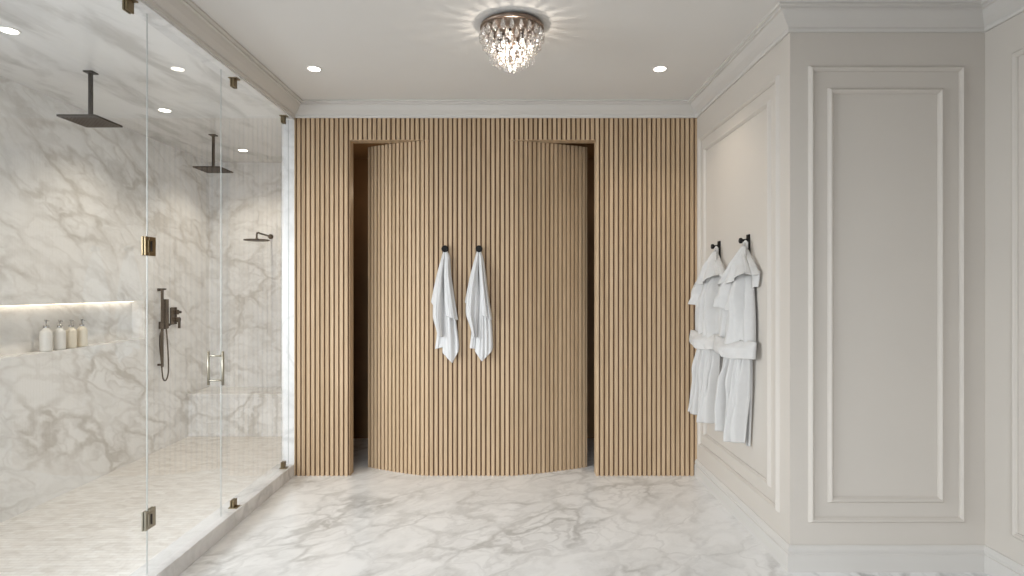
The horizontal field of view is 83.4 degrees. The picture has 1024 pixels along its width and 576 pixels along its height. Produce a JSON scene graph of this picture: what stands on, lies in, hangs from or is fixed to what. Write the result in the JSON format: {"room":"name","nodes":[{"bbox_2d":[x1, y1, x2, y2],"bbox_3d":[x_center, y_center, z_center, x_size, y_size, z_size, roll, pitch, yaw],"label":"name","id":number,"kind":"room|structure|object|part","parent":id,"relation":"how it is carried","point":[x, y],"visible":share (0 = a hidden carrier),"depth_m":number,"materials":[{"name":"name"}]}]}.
{"room":"bathroom","nodes":[
{"label":"bathroom","id":0,"kind":"room"},
{"bbox_2d":[0,76,208,522],"bbox_3d":[-3.260,0.070,1.750,0.200,2.760,8.500,0,0,0],"label":"wall","id":1,"kind":"structure","parent":0,"point":[73,195],"depth_m":4.31,"materials":[{"name":"stone"}]},
{"bbox_2d":[39,319,52,351],"bbox_3d":[-3.205,0.325,3.955,0.073,0.218,0.073,0,0,0],"label":"soap bottle","id":2,"kind":"object","parent":1,"relation":"in","point":[45,335],"visible":1,"depth_m":3.93,"materials":[{"name":"white plastic"}]},
{"bbox_2d":[53,320,65,349],"bbox_3d":[-3.205,0.330,4.075,0.071,0.210,0.071,0,0,0],"label":"soap bottle","id":3,"kind":"object","parent":1,"relation":"in","point":[59,335],"visible":1,"depth_m":4.05,"materials":[{"name":"white plastic"}]},
{"bbox_2d":[0,301,132,305],"bbox_3d":[-3.255,0.113,4.186,0.024,0.008,1.491,0,0,0],"label":"light","id":4,"kind":"object","parent":1,"relation":"attached to","point":[117,301],"visible":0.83,"depth_m":4.15,"materials":[{"name":"white"}]},
{"bbox_2d":[66,319,76,347],"bbox_3d":[-3.205,0.332,4.180,0.069,0.205,0.069,0,0,0],"label":"soap bottle","id":5,"kind":"object","parent":1,"relation":"in","point":[71,332],"visible":0.97,"depth_m":4.16,"materials":[{"name":"beige plastic"}]},
{"bbox_2d":[77,319,87,346],"bbox_3d":[-3.205,0.332,4.285,0.069,0.205,0.069,0,0,0],"label":"soap bottle","id":6,"kind":"object","parent":1,"relation":"in","point":[82,332],"visible":0.94,"depth_m":4.26,"materials":[{"name":"beige plastic"}]},
{"bbox_2d":[157,288,170,380],"bbox_3d":[-3.115,0.418,5.184,0.089,0.830,0.166,0,0,0],"label":"shower","id":7,"kind":"object","parent":1,"relation":"attached to","point":[164,324],"visible":1,"depth_m":5.12,"materials":[{"name":"brown metal"}]},
{"bbox_2d":[170,307,181,327],"bbox_3d":[-3.122,0.278,5.360,0.074,0.195,0.100,0,0,0],"label":"shower valve","id":8,"kind":"object","parent":1,"relation":"attached to","point":[174,319],"visible":0.98,"depth_m":5.34,"materials":[{"name":"brown metal"}]},
{"bbox_3d":[-3.155,0.260,5.360,0.009,0.160,0.100,0,0,0],"label":"wall plate","id":9,"kind":"part","parent":8,"relation":"part of","materials":[{"name":"brown metal"}]},
{"bbox_3d":[-3.123,0.323,5.360,0.057,0.104,0.048,0,0,0],"label":"lever","id":10,"kind":"part","parent":8,"relation":"part of","materials":[{"name":"brown metal"}]},
{"bbox_3d":[-3.118,0.225,5.360,0.066,0.044,0.044,0,0,0],"label":"diverter knob","id":11,"kind":"part","parent":8,"relation":"part of","materials":[{"name":"brown metal"}]},
{"bbox_2d":[0,0,281,161],"bbox_3d":[-2.572,-1.360,1.750,1.575,0.100,8.700,0,0,0],"label":"ceiling","id":12,"kind":"structure","parent":0,"point":[59,40],"depth_m":3.60,"materials":[{"name":"stone"}]},
{"bbox_2d":[0,26,21,34],"bbox_3d":[-2.555,-1.307,2.920,0.102,0.005,0.102,0,0,0],"label":"recessed light","id":13,"kind":"object","parent":12,"relation":"in","point":[9,30],"visible":1,"depth_m":2.92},
{"bbox_2d":[56,70,122,127],"bbox_3d":[-2.555,-1.157,3.487,0.228,0.306,0.240,0,0,0],"label":"shower head","id":14,"kind":"object","parent":12,"relation":"attached to","point":[90,120],"visible":1,"depth_m":3.48},
{"bbox_3d":[-2.555,-1.012,3.487,0.228,0.012,0.240,0,0,0],"label":"spray plate","id":15,"kind":"part","parent":14,"relation":"part of","materials":[{"name":"brown metal"}]},
{"bbox_3d":[-2.555,-1.161,3.487,0.032,0.285,0.032,0,0,0],"label":"arm","id":16,"kind":"part","parent":14,"relation":"part of","materials":[{"name":"brown metal"}]},
{"bbox_3d":[-2.555,-1.306,3.487,0.056,0.008,0.056,0,0,0],"label":"ceiling plate","id":17,"kind":"part","parent":14,"relation":"part of","materials":[{"name":"brown metal"}]},
{"bbox_2d":[157,108,172,111],"bbox_3d":[-2.555,-1.307,4.230,0.102,0.005,0.102,0,0,0],"label":"recessed light","id":18,"kind":"object","parent":12,"relation":"in","point":[158,109],"visible":1,"depth_m":4.23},
{"bbox_2d":[192,134,232,172],"bbox_3d":[-2.555,-1.157,4.920,0.228,0.306,0.240,0,0,0],"label":"shower head","id":19,"kind":"object","parent":12,"relation":"attached to","point":[208,169],"visible":0.96,"depth_m":4.91},
{"bbox_3d":[-2.555,-1.012,4.920,0.228,0.012,0.240,0,0,0],"label":"spray plate","id":20,"kind":"part","parent":19,"relation":"part of","materials":[{"name":"brown metal"}]},
{"bbox_3d":[-2.555,-1.161,4.920,0.032,0.285,0.032,0,0,0],"label":"arm","id":21,"kind":"part","parent":19,"relation":"part of","materials":[{"name":"brown metal"}]},
{"bbox_2d":[209,162,281,386],"bbox_3d":[-2.520,0.070,6.050,1.680,2.760,0.100,0,0,0],"label":"wall","id":22,"kind":"structure","parent":0,"point":[251,195],"depth_m":6.00,"materials":[{"name":"stone"}]},
{"bbox_2d":[243,232,272,241],"bbox_3d":[-2.515,-0.513,5.772,0.240,0.096,0.454,0,0,0],"label":"shower head","id":23,"kind":"object","parent":22,"relation":"attached to","point":[270,236],"visible":1,"depth_m":5.66},
{"bbox_3d":[-2.515,-0.520,5.823,0.018,0.071,0.334,0,0,0],"label":"arm","id":24,"kind":"part","parent":23,"relation":"part of","materials":[{"name":"brown metal"}]},
{"bbox_2d":[282,120,293,463],"bbox_3d":[-1.728,0.070,5.218,0.096,2.760,1.565,0,0,0],"label":"wall partition","id":25,"kind":"structure","parent":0,"point":[291,122],"depth_m":4.43,"materials":[{"name":"stone"}]},
{"bbox_2d":[353,158,593,437],"bbox_3d":[-0.076,0.100,5.093,3.207,2.700,1.115,0,0,0],"label":"wall","id":26,"kind":"structure","parent":0,"point":[360,165],"depth_m":5.55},
{"bbox_2d":[353,143,593,157],"bbox_3d":[-0.076,-1.300,5.268,3.207,0.100,1.465,0,0,0],"label":"ceiling","id":27,"kind":"structure","parent":0,"point":[360,150],"depth_m":5.12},
{"bbox_2d":[0,436,988,575],"bbox_3d":[-0.416,1.500,1.750,5.887,0.100,8.700,0,0,0],"label":"floor","id":28,"kind":"structure","parent":0,"point":[369,521],"depth_m":3.51,"materials":[{"name":"stone"}]},
{"bbox_2d":[129,464,293,575],"bbox_3d":[-1.745,1.404,0.968,0.130,0.092,6.935,0,0,0],"label":"shower curb","id":29,"kind":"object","parent":28,"relation":"on","point":[178,556],"depth_m":3.30,"materials":[{"name":"stone"}]},
{"bbox_2d":[122,0,146,574],"bbox_3d":[-1.720,0.030,1.507,0.052,2.656,2.415,0,0,0],"label":"glass panel","id":30,"kind":"object","parent":29,"relation":"on","point":[127,5],"visible":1,"depth_m":2.71,"materials":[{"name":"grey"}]},
{"bbox_3d":[-1.724,0.030,1.507,0.005,2.652,2.415,0,0,0],"label":"pane","id":31,"kind":"part","parent":30,"relation":"part of","materials":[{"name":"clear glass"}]},
{"bbox_2d":[142,14,223,573],"bbox_3d":[-1.724,0.028,3.047,0.099,2.648,0.715,0,0,0],"label":"glass shower door","id":32,"kind":"structure","parent":29,"relation":"on","point":[148,243],"depth_m":2.72,"materials":[{"name":"grey"}]},
{"bbox_3d":[-1.724,0.467,3.345,0.099,0.197,0.015,0,0,0],"label":"door pull","id":33,"kind":"part","parent":32,"relation":"part of","materials":[{"name":"silver metal"}]},
{"bbox_2d":[228,77,288,508],"bbox_3d":[-1.720,0.030,3.921,0.052,2.656,1.027,0,0,0],"label":"glass panel","id":34,"kind":"object","parent":29,"relation":"on","point":[233,80],"visible":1,"depth_m":4.43,"materials":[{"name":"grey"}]},
{"bbox_3d":[-1.724,0.030,3.921,0.005,2.652,1.027,0,0,0],"label":"pane","id":35,"kind":"part","parent":34,"relation":"part of","materials":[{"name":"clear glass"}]},
{"bbox_2d":[187,387,281,436],"bbox_3d":[-2.468,1.240,5.795,1.382,0.420,0.409,0,0,0],"label":"shower bench","id":36,"kind":"object","parent":28,"relation":"on","point":[245,411],"visible":0.55,"depth_m":5.61,"materials":[{"name":"stone"}]},
{"bbox_2d":[294,118,696,475],"bbox_3d":[-0.127,0.060,4.589,3.107,2.780,0.308,0,0,0],"label":"wall","id":37,"kind":"structure","parent":0,"point":[521,409],"depth_m":4.45,"materials":[{"name":"brown wood"}]},
{"bbox_2d":[441,245,447,251],"bbox_3d":[-0.512,-0.299,4.407,0.052,0.052,0.054,0,0,0],"label":"wall hook","id":38,"kind":"object","parent":37,"relation":"attached to","point":[444,248],"visible":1,"depth_m":4.38,"materials":[{"name":"black metal"}]},
{"bbox_2d":[431,251,458,362],"bbox_3d":[-0.513,0.132,4.380,0.217,0.878,0.089,0,0,0],"label":"hand towel","id":39,"kind":"object","parent":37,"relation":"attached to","point":[445,316],"visible":1,"depth_m":4.38,"materials":[{"name":"white fabric"}]},
{"bbox_2d":[465,252,492,360],"bbox_3d":[-0.254,0.126,4.379,0.221,0.866,0.098,0,0,0],"label":"hand towel","id":40,"kind":"object","parent":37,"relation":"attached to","point":[478,310],"visible":1,"depth_m":4.38,"materials":[{"name":"white fabric"}]},
{"bbox_2d":[476,245,481,251],"bbox_3d":[-0.252,-0.299,4.407,0.052,0.052,0.054,0,0,0],"label":"wall hook","id":41,"kind":"object","parent":37,"relation":"attached to","point":[478,248],"visible":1,"depth_m":4.38,"materials":[{"name":"black metal"}]},
{"bbox_2d":[192,0,982,99],"bbox_3d":[0.368,-1.470,0.970,4.317,0.100,7.140,0,0,0],"label":"ceiling","id":42,"kind":"structure","parent":0,"point":[363,49],"depth_m":3.35,"materials":[{"name":"paint"}]},
{"bbox_2d":[306,66,321,71],"bbox_3d":[-1.280,-1.417,3.720,0.102,0.005,0.102,0,0,0],"label":"recessed light","id":43,"kind":"object","parent":42,"relation":"in","point":[310,68],"visible":1,"depth_m":3.71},
{"bbox_2d":[479,12,544,72],"bbox_3d":[0.000,-1.293,3.100,0.359,0.254,0.355,0,0,25],"label":"crystal chandelier","id":44,"kind":"object","parent":42,"relation":"hanging from","point":[513,29],"visible":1,"depth_m":3.02,"materials":[{"name":"clear glass"}]},
{"bbox_3d":[0.000,-1.398,3.100,0.344,0.020,0.344,0,0,0],"label":"plate","id":45,"kind":"part","parent":44,"relation":"part of","materials":[{"name":"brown metal"}]},
{"bbox_3d":[0.000,-1.311,3.100,0.310,0.156,0.310,0,0,0],"label":"frame","id":46,"kind":"part","parent":44,"relation":"part of","materials":[{"name":"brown metal"}]},
{"bbox_2d":[652,66,667,71],"bbox_3d":[0.957,-1.417,3.720,0.102,0.005,0.102,0,0,0],"label":"recessed light","id":47,"kind":"object","parent":42,"relation":"in","point":[656,68],"visible":1,"depth_m":3.71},
{"bbox_2d":[697,33,984,544],"bbox_3d":[1.977,0.015,3.743,1.100,2.870,1.584,0,0,0],"label":"wall","id":48,"kind":"structure","parent":0,"point":[885,145],"depth_m":2.95,"materials":[{"name":"beige paint"}]},
{"bbox_2d":[143,0,1023,117],"bbox_3d":[0.373,-1.365,0.968,4.107,0.111,6.935,0,0,0],"label":"trim","id":49,"kind":"structure","parent":48,"relation":"attached to","point":[785,18],"depth_m":3.35,"materials":[{"name":"white paint"}]},
{"bbox_2d":[688,246,724,423],"bbox_3d":[1.329,0.328,3.997,0.177,1.226,0.503,0,0,0],"label":"bathrobe","id":50,"kind":"object","parent":48,"relation":"attached to","point":[706,368],"visible":0.85,"depth_m":3.89,"materials":[{"name":"white fabric"}]},
{"bbox_2d":[711,241,720,257],"bbox_3d":[1.400,-0.261,3.954,0.052,0.122,0.051,0,0,0],"label":"wall hook","id":51,"kind":"object","parent":48,"relation":"attached to","point":[718,245],"visible":0.77,"depth_m":3.94,"materials":[{"name":"black metal"}]},
{"bbox_3d":[1.422,-0.261,3.949,0.010,0.122,0.040,0,0,0],"label":"plate","id":52,"kind":"part","parent":51,"relation":"part of","materials":[{"name":"black metal"}]},
{"bbox_2d":[713,240,759,445],"bbox_3d":[1.331,0.328,3.509,0.172,1.226,0.502,0,0,0],"label":"bathrobe","id":53,"kind":"object","parent":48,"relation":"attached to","point":[736,343],"visible":1,"depth_m":3.40,"materials":[{"name":"white fabric"}]},
{"bbox_2d":[703,100,770,486],"bbox_3d":[1.418,0.030,3.708,0.018,2.140,1.085,0,0,0],"label":"trim","id":54,"kind":"structure","parent":48,"relation":"attached to","point":[767,104],"depth_m":3.18,"materials":[{"name":"beige paint"}]},
{"bbox_2d":[698,74,779,512],"bbox_3d":[1.418,0.030,3.717,0.018,2.340,1.305,0,0,0],"label":"trim","id":55,"kind":"structure","parent":48,"relation":"attached to","point":[776,80],"depth_m":3.07,"materials":[{"name":"beige paint"}]},
{"bbox_2d":[738,234,749,251],"bbox_3d":[1.400,-0.261,3.466,0.052,0.122,0.051,0,0,0],"label":"wall hook","id":56,"kind":"object","parent":48,"relation":"attached to","point":[741,240],"visible":0.73,"depth_m":3.46,"materials":[{"name":"black metal"}]},
{"bbox_3d":[1.422,-0.261,3.461,0.010,0.122,0.040,0,0,0],"label":"plate","id":57,"kind":"part","parent":56,"relation":"part of","materials":[{"name":"black metal"}]},
{"bbox_2d":[694,459,1023,575],"bbox_3d":[1.917,1.384,0.968,1.020,0.132,6.935,0,0,0],"label":"baseboard","id":58,"kind":"structure","parent":48,"relation":"attached to","point":[793,558],"depth_m":2.93,"materials":[{"name":"white paint"}]},
{"bbox_2d":[827,88,943,502],"bbox_3d":[1.915,0.038,2.942,0.595,2.128,0.018,0,0,0],"label":"trim","id":59,"kind":"structure","parent":48,"relation":"attached to","point":[830,91],"depth_m":2.94,"materials":[{"name":"beige paint"}]},
{"bbox_2d":[808,66,964,522],"bbox_3d":[1.921,0.033,2.942,0.802,2.345,0.018,0,0,0],"label":"trim","id":60,"kind":"structure","parent":48,"relation":"attached to","point":[811,69],"depth_m":2.94,"materials":[{"name":"beige paint"}]},
{"bbox_2d":[985,12,1023,565],"bbox_3d":[2.477,0.015,0.226,0.100,2.870,5.451,0,0,0],"label":"wall","id":61,"kind":"structure","parent":0,"point":[1006,38],"depth_m":2.86,"materials":[{"name":"beige paint"}]},
{"bbox_2d":[1012,48,1023,541],"bbox_3d":[2.418,0.033,1.992,0.018,2.345,1.585,0,0,0],"label":"trim","id":62,"kind":"structure","parent":61,"relation":"attached to","point":[1015,55],"depth_m":2.76,"materials":[{"name":"beige paint"}]},
{"bbox_3d":[-1.732,-1.375,0.967,0.105,0.130,6.935,0,0,0],"label":"wall header","id":63,"kind":"structure","parent":0,"visible":0},
{"bbox_2d":[117,0,293,119],"bbox_3d":[-1.732,-1.304,0.968,0.105,0.012,6.935,0,0,0],"label":"trim","id":64,"kind":"structure","parent":63,"relation":"attached to","point":[156,20],"depth_m":3.17,"materials":[{"name":"painted wood"},{"name":"painted plaster"}]}
]}

